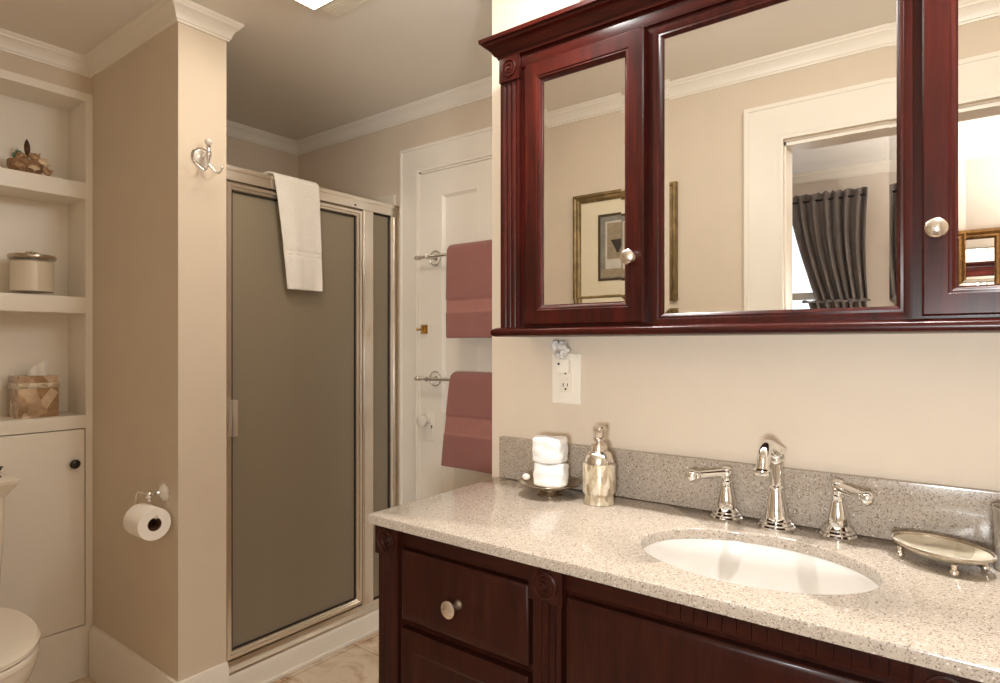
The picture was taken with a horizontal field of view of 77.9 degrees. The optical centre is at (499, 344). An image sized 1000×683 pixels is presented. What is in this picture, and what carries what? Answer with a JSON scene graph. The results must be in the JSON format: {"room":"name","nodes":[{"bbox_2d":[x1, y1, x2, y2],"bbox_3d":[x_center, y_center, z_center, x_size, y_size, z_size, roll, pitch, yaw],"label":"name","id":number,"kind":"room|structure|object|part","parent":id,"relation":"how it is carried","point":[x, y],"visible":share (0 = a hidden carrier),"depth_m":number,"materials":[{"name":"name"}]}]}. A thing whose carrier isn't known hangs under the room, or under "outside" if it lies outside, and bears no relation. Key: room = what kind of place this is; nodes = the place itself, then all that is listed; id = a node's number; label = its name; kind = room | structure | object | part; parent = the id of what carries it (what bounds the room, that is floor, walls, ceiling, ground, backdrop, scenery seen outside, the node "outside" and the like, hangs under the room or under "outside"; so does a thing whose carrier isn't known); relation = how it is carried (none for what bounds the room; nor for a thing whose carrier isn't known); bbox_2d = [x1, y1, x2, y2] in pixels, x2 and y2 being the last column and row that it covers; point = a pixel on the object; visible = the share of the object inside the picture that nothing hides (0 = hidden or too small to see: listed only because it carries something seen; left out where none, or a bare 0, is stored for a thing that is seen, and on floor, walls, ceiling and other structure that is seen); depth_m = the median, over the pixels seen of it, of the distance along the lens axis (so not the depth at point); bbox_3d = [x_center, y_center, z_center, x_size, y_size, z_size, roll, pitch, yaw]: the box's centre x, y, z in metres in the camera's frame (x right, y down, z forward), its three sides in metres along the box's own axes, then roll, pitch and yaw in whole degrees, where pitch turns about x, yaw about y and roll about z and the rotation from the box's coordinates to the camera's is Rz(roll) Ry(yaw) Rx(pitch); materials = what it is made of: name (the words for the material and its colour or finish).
{"room":"bathroom","nodes":[
{"label":"bathroom","id":0,"kind":"room"},
{"bbox_2d":[0,51,91,94],"bbox_3d":[-1.921,0.084,2.061,0.350,2.272,0.870,0,0,37],"label":"wall","id":1,"kind":"structure","parent":0,"point":[9,62],"depth_m":2.19,"materials":[{"name":"paint"}]},
{"bbox_2d":[89,22,228,682],"bbox_3d":[-1.285,0.084,2.212,0.881,2.272,0.171,0,0,37],"label":"wall","id":2,"kind":"structure","parent":0,"point":[159,218],"depth_m":2.00,"materials":[{"name":"paint"}]},
{"bbox_2d":[135,482,169,519],"bbox_3d":[-1.073,0.480,1.926,0.148,0.098,0.062,0,0,37],"label":"toilet paper holder","id":3,"kind":"object","parent":2,"relation":"attached to","point":[163,492],"visible":0.96,"depth_m":1.93,"materials":[{"name":"silver metal"}]},
{"bbox_3d":[-1.086,0.494,1.909,0.148,0.070,0.018,0,0,37],"label":"arm","id":4,"kind":"part","parent":3,"relation":"part of","materials":[{"name":"silver metal"}]},
{"bbox_2d":[123,503,170,540],"bbox_3d":[-1.083,0.542,1.900,0.101,0.097,0.097,0,0,37],"label":"toilet paper roll","id":5,"kind":"object","parent":3,"relation":"hanging from","point":[138,521],"visible":0.99,"depth_m":1.87,"materials":[{"name":"paper"}]},
{"bbox_3d":[-1.079,0.468,1.922,0.024,0.034,0.044,0,0,37],"label":"post","id":6,"kind":"part","parent":3,"relation":"part of","materials":[{"name":"silver metal"}]},
{"bbox_3d":[-1.058,0.463,1.950,0.064,0.064,0.007,0,0,37],"label":"plate","id":7,"kind":"part","parent":3,"relation":"part of","materials":[{"name":"silver metal"}]},
{"bbox_2d":[191,138,223,173],"bbox_3d":[-0.920,-0.590,1.937,0.064,0.108,0.098,0,0,37],"label":"robe hook","id":8,"kind":"object","parent":2,"relation":"attached to","point":[200,156],"visible":1,"depth_m":1.93,"materials":[{"name":"silver metal"}]},
{"bbox_3d":[-0.917,-0.551,1.907,0.022,0.031,0.053,0,0,37],"label":"hook arm","id":9,"kind":"part","parent":8,"relation":"part of","materials":[{"name":"silver metal"}]},
{"bbox_3d":[-0.943,-0.593,1.955,0.007,0.064,0.064,0,0,37],"label":"plate","id":10,"kind":"part","parent":8,"relation":"part of","materials":[{"name":"silver metal"}]},
{"bbox_3d":[-0.919,-0.593,1.936,0.044,0.062,0.019,0,0,37],"label":"post","id":11,"kind":"part","parent":8,"relation":"part of","materials":[{"name":"silver metal"}]},
{"bbox_3d":[-0.890,-0.551,1.943,0.022,0.031,0.053,0,0,37],"label":"hook arm","id":12,"kind":"part","parent":8,"relation":"part of","materials":[{"name":"silver metal"}]},
{"bbox_2d":[0,0,491,155],"bbox_3d":[-0.266,-1.022,1.455,3.420,0.060,1.900,0,0,37],"label":"trim","id":13,"kind":"structure","parent":2,"relation":"attached to","point":[163,14],"depth_m":2.21,"materials":[{"name":"white paint"}]},
{"bbox_2d":[70,631,378,682],"bbox_3d":[-0.268,1.245,1.469,3.700,0.050,2.120,0,0,37],"label":"floor","id":14,"kind":"structure","parent":0,"point":[358,662],"depth_m":2.33,"materials":[{"name":"tile"}]},
{"bbox_2d":[0,466,40,682],"bbox_3d":[-1.523,0.802,1.685,0.713,0.835,0.436,0,0,37],"label":"toilet","id":15,"kind":"object","parent":14,"relation":"on","point":[20,635],"visible":1,"depth_m":1.65,"materials":[{"name":"ceramic"}]},
{"bbox_3d":[-1.734,0.648,1.844,0.186,0.353,0.378,0,0,37],"label":"tank","id":16,"kind":"part","parent":15,"relation":"part of","materials":[{"name":"ceramic"}]},
{"bbox_3d":[-1.723,0.446,1.836,0.213,0.050,0.436,0,0,37],"label":"tank lid","id":17,"kind":"part","parent":15,"relation":"part of","materials":[{"name":"ceramic"}]},
{"bbox_3d":[-1.444,0.810,1.625,0.515,0.019,0.360,0,0,37],"label":"seat","id":18,"kind":"part","parent":15,"relation":"part of","materials":[{"name":"ceramic"}]},
{"bbox_3d":[-1.450,0.798,1.630,0.530,0.044,0.362,0,0,37],"label":"lid","id":19,"kind":"part","parent":15,"relation":"part of","materials":[{"name":"ceramic"}]},
{"bbox_2d":[0,69,92,682],"bbox_3d":[-1.756,0.146,2.115,0.228,2.147,0.584,0,0,37],"label":"shelves","id":20,"kind":"object","parent":14,"relation":"on","point":[47,564],"visible":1,"depth_m":2.25,"materials":[{"name":"white paint"}]},
{"bbox_2d":[6,139,52,175],"bbox_3d":[-1.675,-0.663,2.200,0.111,0.133,0.126,0,0,37],"label":"shell ornament","id":21,"kind":"object","parent":20,"relation":"on","point":[20,161],"visible":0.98,"depth_m":2.17,"materials":[{"name":"wicker"}]},
{"bbox_2d":[6,158,43,174],"bbox_3d":[-1.682,-0.623,2.194,0.107,0.052,0.107,0,0,37],"label":"basket","id":22,"kind":"object","parent":21,"relation":"on","point":[32,165],"depth_m":2.16,"materials":[{"name":"wicker"}]},
{"bbox_2d":[7,251,56,292],"bbox_3d":[-1.675,-0.256,2.216,0.143,0.160,0.143,0,0,37],"label":"candle jar","id":23,"kind":"object","parent":20,"relation":"on","point":[30,272],"visible":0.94,"depth_m":2.17,"materials":[{"name":"beige glass"}]},
{"bbox_3d":[-1.675,-0.315,2.216,0.143,0.018,0.143,0,0,37],"label":"lid","id":24,"kind":"part","parent":23,"relation":"part of","materials":[{"name":"grey metal"}]},
{"bbox_2d":[7,359,59,418],"bbox_3d":[-1.681,0.154,2.229,0.124,0.207,0.124,0,0,37],"label":"tissue box","id":25,"kind":"object","parent":20,"relation":"on","point":[35,394],"visible":1,"depth_m":2.19,"materials":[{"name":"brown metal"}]},
{"bbox_3d":[-1.681,0.122,2.229,0.118,0.026,0.118,0,0,37],"label":"lid","id":26,"kind":"part","parent":25,"relation":"part of","materials":[{"name":"brown metal"}]},
{"bbox_3d":[-1.693,0.667,2.074,0.021,0.718,0.523,0,0,37],"label":"door","id":27,"kind":"part","parent":20,"relation":"part of","materials":[{"name":"white paint"}]},
{"bbox_3d":[-1.754,0.281,2.120,0.175,0.048,0.529,0,0,37],"label":"shelf","id":28,"kind":"part","parent":20,"relation":"part of","materials":[{"name":"white paint"}]},
{"bbox_3d":[-1.754,-0.146,2.120,0.175,0.060,0.529,0,0,37],"label":"shelf","id":29,"kind":"part","parent":20,"relation":"part of","materials":[{"name":"white paint"}]},
{"bbox_3d":[-1.754,-0.567,2.120,0.175,0.060,0.529,0,0,37],"label":"shelf","id":30,"kind":"part","parent":20,"relation":"part of","materials":[{"name":"white paint"}]},
{"bbox_3d":[-1.538,0.430,2.238,0.029,0.033,0.033,0,0,37],"label":"knob","id":31,"kind":"part","parent":20,"relation":"part of","materials":[{"name":"black metal"}]},
{"bbox_2d":[375,525,982,682],"bbox_3d":[0.432,0.800,1.069,1.427,0.840,0.501,0,0,37],"label":"vanity cabinet","id":32,"kind":"object","parent":14,"relation":"on","point":[448,613],"visible":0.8,"depth_m":1.06,"materials":[{"name":"brown wood"}]},
{"bbox_3d":[-0.232,0.792,1.316,0.058,0.696,0.016,0,0,37],"label":"fluted post","id":33,"kind":"part","parent":32,"relation":"part of","materials":[{"name":"brown wood"}]},
{"bbox_3d":[-0.091,0.498,1.173,0.035,0.035,0.035,0,0,37],"label":"knob","id":34,"kind":"part","parent":32,"relation":"part of","materials":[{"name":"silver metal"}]},
{"bbox_3d":[-0.073,0.838,1.194,0.318,0.504,0.020,0,0,37],"label":"door","id":35,"kind":"part","parent":32,"relation":"part of","materials":[{"name":"brown wood"}]},
{"bbox_3d":[-0.073,0.496,1.194,0.318,0.144,0.020,0,0,37],"label":"drawer","id":36,"kind":"part","parent":32,"relation":"part of","materials":[{"name":"brown wood"}]},
{"bbox_3d":[0.086,0.792,1.076,0.058,0.696,0.016,0,0,37],"label":"fluted post","id":37,"kind":"part","parent":32,"relation":"part of","materials":[{"name":"brown wood"}]},
{"bbox_2d":[368,477,999,682],"bbox_3d":[0.439,0.370,1.078,1.446,0.020,0.480,0,0,37],"label":"countertop","id":38,"kind":"structure","parent":32,"relation":"on","point":[920,614],"depth_m":1.01,"materials":[{"name":"stone"}]},
{"bbox_2d":[518,475,581,497],"bbox_3d":[0.121,0.344,1.491,0.153,0.033,0.153,0,0,37],"label":"dish","id":39,"kind":"object","parent":38,"relation":"on","point":[573,482],"visible":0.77,"depth_m":1.47,"materials":[{"name":"grey metal"}]},
{"bbox_2d":[522,473,529,479],"bbox_3d":[0.064,0.323,1.519,0.021,0.016,0.017,0,0,37],"label":"ball","id":40,"kind":"object","parent":39,"relation":"on","point":[525,476],"visible":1,"depth_m":1.51,"materials":[{"name":"white ceramic"}]},
{"bbox_2d":[533,462,568,487],"bbox_3d":[0.123,0.309,1.489,0.081,0.057,0.074,0,0,37],"label":"washcloth","id":41,"kind":"object","parent":39,"relation":"on","point":[544,475],"visible":0.85,"depth_m":1.46,"materials":[{"name":"white fabric"}]},
{"bbox_2d":[532,435,567,463],"bbox_3d":[0.120,0.250,1.492,0.084,0.061,0.075,0,0,37],"label":"washcloth","id":42,"kind":"object","parent":41,"relation":"on","point":[547,449],"visible":1,"depth_m":1.46,"materials":[{"name":"white fabric"}]},
{"bbox_2d":[583,426,615,506],"bbox_3d":[0.225,0.272,1.407,0.071,0.176,0.071,0,0,37],"label":"soap dispenser","id":43,"kind":"object","parent":38,"relation":"on","point":[599,467],"visible":1,"depth_m":1.38,"materials":[{"name":"silver metal"}]},
{"bbox_2d":[583,462,615,506],"bbox_3d":[0.225,0.314,1.407,0.071,0.092,0.071,0,0,37],"label":"bottle","id":44,"kind":"object","parent":43,"relation":"on","point":[599,478],"depth_m":1.38,"materials":[{"name":"silver metal"}]},
{"bbox_2d":[643,539,878,594],"bbox_3d":[0.428,0.464,1.055,0.401,0.168,0.295,0,0,37],"label":"sink basin","id":45,"kind":"object","parent":38,"relation":"in","point":[736,562],"visible":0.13,"depth_m":1.17,"materials":[{"name":"ceramic"}]},
{"bbox_2d":[687,439,873,541],"bbox_3d":[0.524,0.269,1.188,0.335,0.182,0.160,0,0,37],"label":"faucet","id":46,"kind":"object","parent":38,"relation":"on","point":[770,455],"visible":1,"depth_m":1.20,"materials":[{"name":"silver metal"}]},
{"bbox_3d":[0.434,0.267,1.283,0.099,0.030,0.024,0,0,-8],"label":"lever","id":47,"kind":"part","parent":46,"relation":"part of","materials":[{"name":"silver metal"}]},
{"bbox_3d":[0.472,0.318,1.288,0.064,0.085,0.064,0,0,37],"label":"handle","id":48,"kind":"part","parent":46,"relation":"part of","materials":[{"name":"silver metal"}]},
{"bbox_3d":[0.510,0.209,1.175,0.033,0.061,0.123,0,0,37],"label":"spout","id":49,"kind":"part","parent":46,"relation":"part of","materials":[{"name":"silver metal"}]},
{"bbox_3d":[0.636,0.318,1.164,0.064,0.085,0.064,0,0,37],"label":"handle","id":50,"kind":"part","parent":46,"relation":"part of","materials":[{"name":"silver metal"}]},
{"bbox_3d":[0.641,0.267,1.127,0.024,0.030,0.099,0,0,-8],"label":"lever","id":51,"kind":"part","parent":46,"relation":"part of","materials":[{"name":"silver metal"}]},
{"bbox_2d":[891,531,997,576],"bbox_3d":[0.723,0.344,1.014,0.144,0.032,0.130,0,0,37],"label":"soap dish","id":52,"kind":"object","parent":38,"relation":"on","point":[954,552],"visible":1,"depth_m":1.02,"materials":[{"name":"silver metal"}]},
{"bbox_2d":[894,534,993,565],"bbox_3d":[0.723,0.340,1.014,0.139,0.018,0.126,0,0,37],"label":"bowl","id":53,"kind":"object","parent":52,"relation":"on","point":[952,551],"depth_m":1.02,"materials":[{"name":"silver metal"}]},
{"bbox_2d":[992,503,999,570],"bbox_3d":[0.829,0.310,0.984,0.075,0.100,0.075,0,0,37],"label":"tumbler","id":54,"kind":"object","parent":38,"relation":"on","point":[995,507],"visible":0.93,"depth_m":0.99,"materials":[{"name":"silver metal"}]},
{"bbox_3d":[0.308,0.523,0.905,0.482,0.193,0.020,0,0,37],"label":"false drawer","id":55,"kind":"part","parent":32,"relation":"part of","materials":[{"name":"brown wood"}]},
{"bbox_2d":[0,0,491,140],"bbox_3d":[-0.238,-1.077,1.509,3.700,0.050,2.020,0,0,37],"label":"ceiling","id":56,"kind":"structure","parent":0,"point":[295,71],"depth_m":2.20,"materials":[{"name":"paint"}]},
{"bbox_2d":[296,0,373,17],"bbox_3d":[-0.512,-1.038,1.718,0.310,0.028,0.402,0,0,37],"label":"recessed light","id":57,"kind":"object","parent":56,"relation":"in","point":[337,8],"visible":1,"depth_m":1.88,"materials":[{"name":"white plastic"}]},
{"bbox_2d":[296,0,330,8],"bbox_3d":[-0.540,-1.032,1.682,0.298,0.016,0.300,0,0,37],"label":"diffuser","id":58,"kind":"object","parent":57,"relation":"attached to","point":[313,4],"depth_m":1.86,"materials":[{"name":"white glass"}]},
{"bbox_2d":[319,0,372,17],"bbox_3d":[-0.419,-1.038,1.842,0.290,0.005,0.072,0,0,37],"label":"fan grille","id":59,"kind":"object","parent":57,"relation":"attached to","point":[337,8],"depth_m":1.89,"materials":[{"name":"beige plastic"}]},
{"bbox_2d":[226,135,297,177],"bbox_3d":[-1.391,0.084,2.927,0.150,2.272,1.150,0,0,37],"label":"wall","id":60,"kind":"structure","parent":0,"point":[240,153],"depth_m":3.06,"materials":[{"name":"paint"}]},
{"bbox_2d":[229,609,378,682],"bbox_3d":[-0.729,1.177,2.447,0.085,0.085,0.875,0,0,37],"label":"shower curb","id":61,"kind":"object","parent":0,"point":[266,669],"depth_m":2.36,"materials":[{"name":"white paint"}]},
{"bbox_2d":[226,164,399,675],"bbox_3d":[-0.724,0.256,2.444,0.087,1.756,0.874,0,0,37],"label":"shower enclosure","id":62,"kind":"object","parent":61,"relation":"on","point":[312,377],"visible":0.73,"depth_m":2.40,"materials":[{"name":"glass"}]},
{"bbox_3d":[-0.918,0.253,2.138,0.028,0.125,0.027,0,0,37],"label":"handle","id":63,"kind":"part","parent":62,"relation":"part of","materials":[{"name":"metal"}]},
{"bbox_2d":[263,171,322,291],"bbox_3d":[-0.802,-0.424,2.350,0.093,0.432,0.247,0,0,39],"label":"towel","id":64,"kind":"object","parent":62,"relation":"hanging from","point":[298,199],"visible":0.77,"depth_m":2.34,"materials":[{"name":"white fabric"}]},
{"bbox_3d":[-0.779,0.263,2.385,0.006,1.605,0.549,0,0,37],"label":"glass","id":65,"kind":"part","parent":62,"relation":"part of","materials":[{"name":"beige"}]},
{"bbox_3d":[-0.576,0.265,2.651,0.039,1.674,0.060,0,0,37],"label":"post","id":66,"kind":"part","parent":62,"relation":"part of","materials":[{"name":"silver metal"}]},
{"bbox_3d":[-0.529,0.265,2.716,0.006,1.672,0.099,0,0,37],"label":"fixed panel","id":67,"kind":"part","parent":62,"relation":"part of","materials":[{"name":"clear glass"}]},
{"bbox_2d":[371,194,395,204],"bbox_3d":[-1.029,0.245,2.675,0.732,1.850,0.875,0,0,37],"label":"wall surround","id":68,"kind":"object","parent":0,"point":[390,199],"visible":0.05,"depth_m":2.81,"materials":[{"name":"beige paint"}]},
{"bbox_2d":[298,96,491,504],"bbox_3d":[-0.327,0.084,2.767,1.740,2.272,0.120,0,0,37],"label":"wall","id":69,"kind":"structure","parent":0,"point":[366,166],"depth_m":2.86,"materials":[{"name":"paint"}]},
{"bbox_2d":[262,627,378,682],"bbox_3d":[-0.685,1.213,2.425,0.012,0.014,0.857,0,0,37],"label":"trim","id":70,"kind":"structure","parent":69,"relation":"attached to","point":[300,666],"depth_m":2.40,"materials":[{"name":"white paint"}]},
{"bbox_2d":[400,126,491,504],"bbox_3d":[-0.059,0.178,2.475,0.956,2.083,0.022,0,0,37],"label":"trim","id":71,"kind":"structure","parent":69,"relation":"attached to","point":[474,146],"depth_m":2.71,"materials":[{"name":"white paint"}]},
{"bbox_2d":[416,159,491,498],"bbox_3d":[-0.053,0.239,2.433,0.771,1.950,0.082,0,0,37],"label":"door","id":72,"kind":"structure","parent":69,"relation":"in","point":[456,202],"depth_m":2.60,"materials":[{"name":"white paint"}]},
{"bbox_3d":[-0.321,0.320,2.622,0.054,0.054,0.059,0,0,37],"label":"knob","id":73,"kind":"part","parent":72,"relation":"part of","materials":[{"name":"white ceramic"}]},
{"bbox_3d":[-0.299,0.347,2.644,0.056,0.125,0.003,0,0,37],"label":"lock plate","id":74,"kind":"part","parent":72,"relation":"part of","materials":[{"name":"white paint"}]},
{"bbox_2d":[414,250,446,265],"bbox_3d":[-0.060,-0.368,2.426,0.723,0.069,0.064,0,0,37],"label":"towel bar","id":75,"kind":"object","parent":72,"relation":"attached to","point":[434,257],"visible":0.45,"depth_m":2.60,"materials":[{"name":"silver metal"}]},
{"bbox_3d":[-0.062,-0.368,2.401,0.695,0.013,0.013,0,0,37],"label":"rod","id":76,"kind":"part","parent":75,"relation":"part of","materials":[{"name":"silver metal"}]},
{"bbox_2d":[446,240,491,337],"bbox_3d":[-0.019,-0.216,2.365,0.443,0.377,0.087,0,0,37],"label":"towel","id":77,"kind":"object","parent":75,"relation":"hanging from","point":[468,265],"visible":0.53,"depth_m":2.40,"materials":[{"name":"pink fabric"}]},
{"bbox_2d":[414,370,449,386],"bbox_3d":[-0.060,0.142,2.426,0.723,0.069,0.064,0,0,37],"label":"towel bar","id":78,"kind":"object","parent":72,"relation":"attached to","point":[416,378],"visible":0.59,"depth_m":2.60,"materials":[{"name":"silver metal"}]},
{"bbox_3d":[-0.062,0.142,2.401,0.695,0.013,0.013,0,0,37],"label":"rod","id":79,"kind":"part","parent":78,"relation":"part of","materials":[{"name":"silver metal"}]},
{"bbox_2d":[441,371,491,473],"bbox_3d":[-0.029,0.295,2.372,0.469,0.380,0.090,0,0,37],"label":"towel","id":80,"kind":"object","parent":78,"relation":"hanging from","point":[467,438],"visible":0.41,"depth_m":2.40,"materials":[{"name":"pink fabric"}]},
{"bbox_2d":[492,0,999,490],"bbox_3d":[0.861,0.084,1.503,1.680,2.272,0.705,0,0,37],"label":"wall","id":81,"kind":"structure","parent":0,"point":[925,408],"depth_m":1.30,"materials":[{"name":"paint"}]},
{"bbox_2d":[552,354,580,404],"bbox_3d":[0.169,0.086,1.577,0.084,0.128,0.010,0,0,37],"label":"electrical outlet","id":82,"kind":"object","parent":81,"relation":"attached to","point":[566,387],"visible":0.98,"depth_m":1.57,"materials":[{"name":"white plastic"}]},
{"bbox_2d":[551,339,569,372],"bbox_3d":[0.153,0.027,1.563,0.053,0.085,0.033,0,0,37],"label":"night light","id":83,"kind":"object","parent":82,"relation":"attached to","point":[562,365],"visible":1,"depth_m":1.56,"materials":[{"name":"white plastic"}]},
{"bbox_3d":[0.153,0.010,1.563,0.053,0.051,0.032,0,0,37],"label":"lamp shade","id":84,"kind":"part","parent":83,"relation":"part of","materials":[{"name":"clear glass"}]},
{"bbox_2d":[559,365,571,392],"bbox_3d":[0.167,0.086,1.576,0.037,0.069,0.003,0,0,37],"label":"receptacle","id":85,"kind":"object","parent":82,"relation":"attached to","point":[565,379],"depth_m":1.57,"materials":[{"name":"beige plastic"}]},
{"bbox_2d":[478,0,999,336],"bbox_3d":[0.528,-0.384,1.195,1.322,0.728,0.186,0,0,37],"label":"upper cabinet","id":86,"kind":"object","parent":81,"relation":"attached to","point":[669,167],"visible":1,"depth_m":1.18,"materials":[{"name":"brown wood"}]},
{"bbox_3d":[0.528,-0.725,1.196,1.322,0.046,0.184,0,0,37],"label":"crown","id":87,"kind":"part","parent":86,"relation":"part of","materials":[{"name":"brown wood"}]},
{"bbox_2d":[544,57,624,304],"bbox_3d":[0.187,-0.356,1.394,0.214,0.531,0.003,0,0,37],"label":"mirror","id":88,"kind":"object","parent":86,"relation":"attached to","point":[584,99],"depth_m":1.39,"materials":[{"name":"silver metal"}]},
{"bbox_3d":[0.184,-0.356,1.390,0.302,0.619,0.020,0,0,37],"label":"door","id":89,"kind":"part","parent":86,"relation":"part of","materials":[{"name":"brown wood"}]},
{"bbox_3d":[0.269,-0.184,1.294,0.032,0.032,0.031,0,0,37],"label":"knob","id":90,"kind":"part","parent":86,"relation":"part of","materials":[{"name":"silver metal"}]},
{"bbox_2d":[664,0,896,312],"bbox_3d":[0.506,-0.351,1.166,0.412,0.576,0.003,0,0,37],"label":"mirror","id":91,"kind":"object","parent":86,"relation":"on","point":[780,116],"depth_m":1.15,"materials":[{"name":"silver metal"}]},
{"bbox_3d":[0.504,-0.351,1.164,0.454,0.618,0.014,0,0,37],"label":"frame","id":92,"kind":"part","parent":86,"relation":"part of","materials":[{"name":"brown wood"}]},
{"bbox_3d":[0.689,-0.184,0.977,0.032,0.032,0.031,0,0,37],"label":"knob","id":93,"kind":"part","parent":86,"relation":"part of","materials":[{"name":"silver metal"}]},
{"bbox_3d":[0.809,-0.356,0.918,0.302,0.619,0.020,0,0,37],"label":"door","id":94,"kind":"part","parent":86,"relation":"part of","materials":[{"name":"brown wood"}]},
{"bbox_2d":[958,0,999,285],"bbox_3d":[0.812,-0.356,0.922,0.214,0.531,0.003,0,0,37],"label":"mirror","id":95,"kind":"object","parent":86,"relation":"attached to","point":[978,20],"depth_m":0.97,"materials":[{"name":"silver metal"}]},
{"bbox_2d":[499,436,999,552],"bbox_3d":[0.579,0.305,1.260,1.443,0.110,0.020,0,0,37],"label":"backsplash","id":96,"kind":"structure","parent":81,"relation":"attached to","point":[957,512],"depth_m":1.23,"materials":[{"name":"stone"}]}
]}

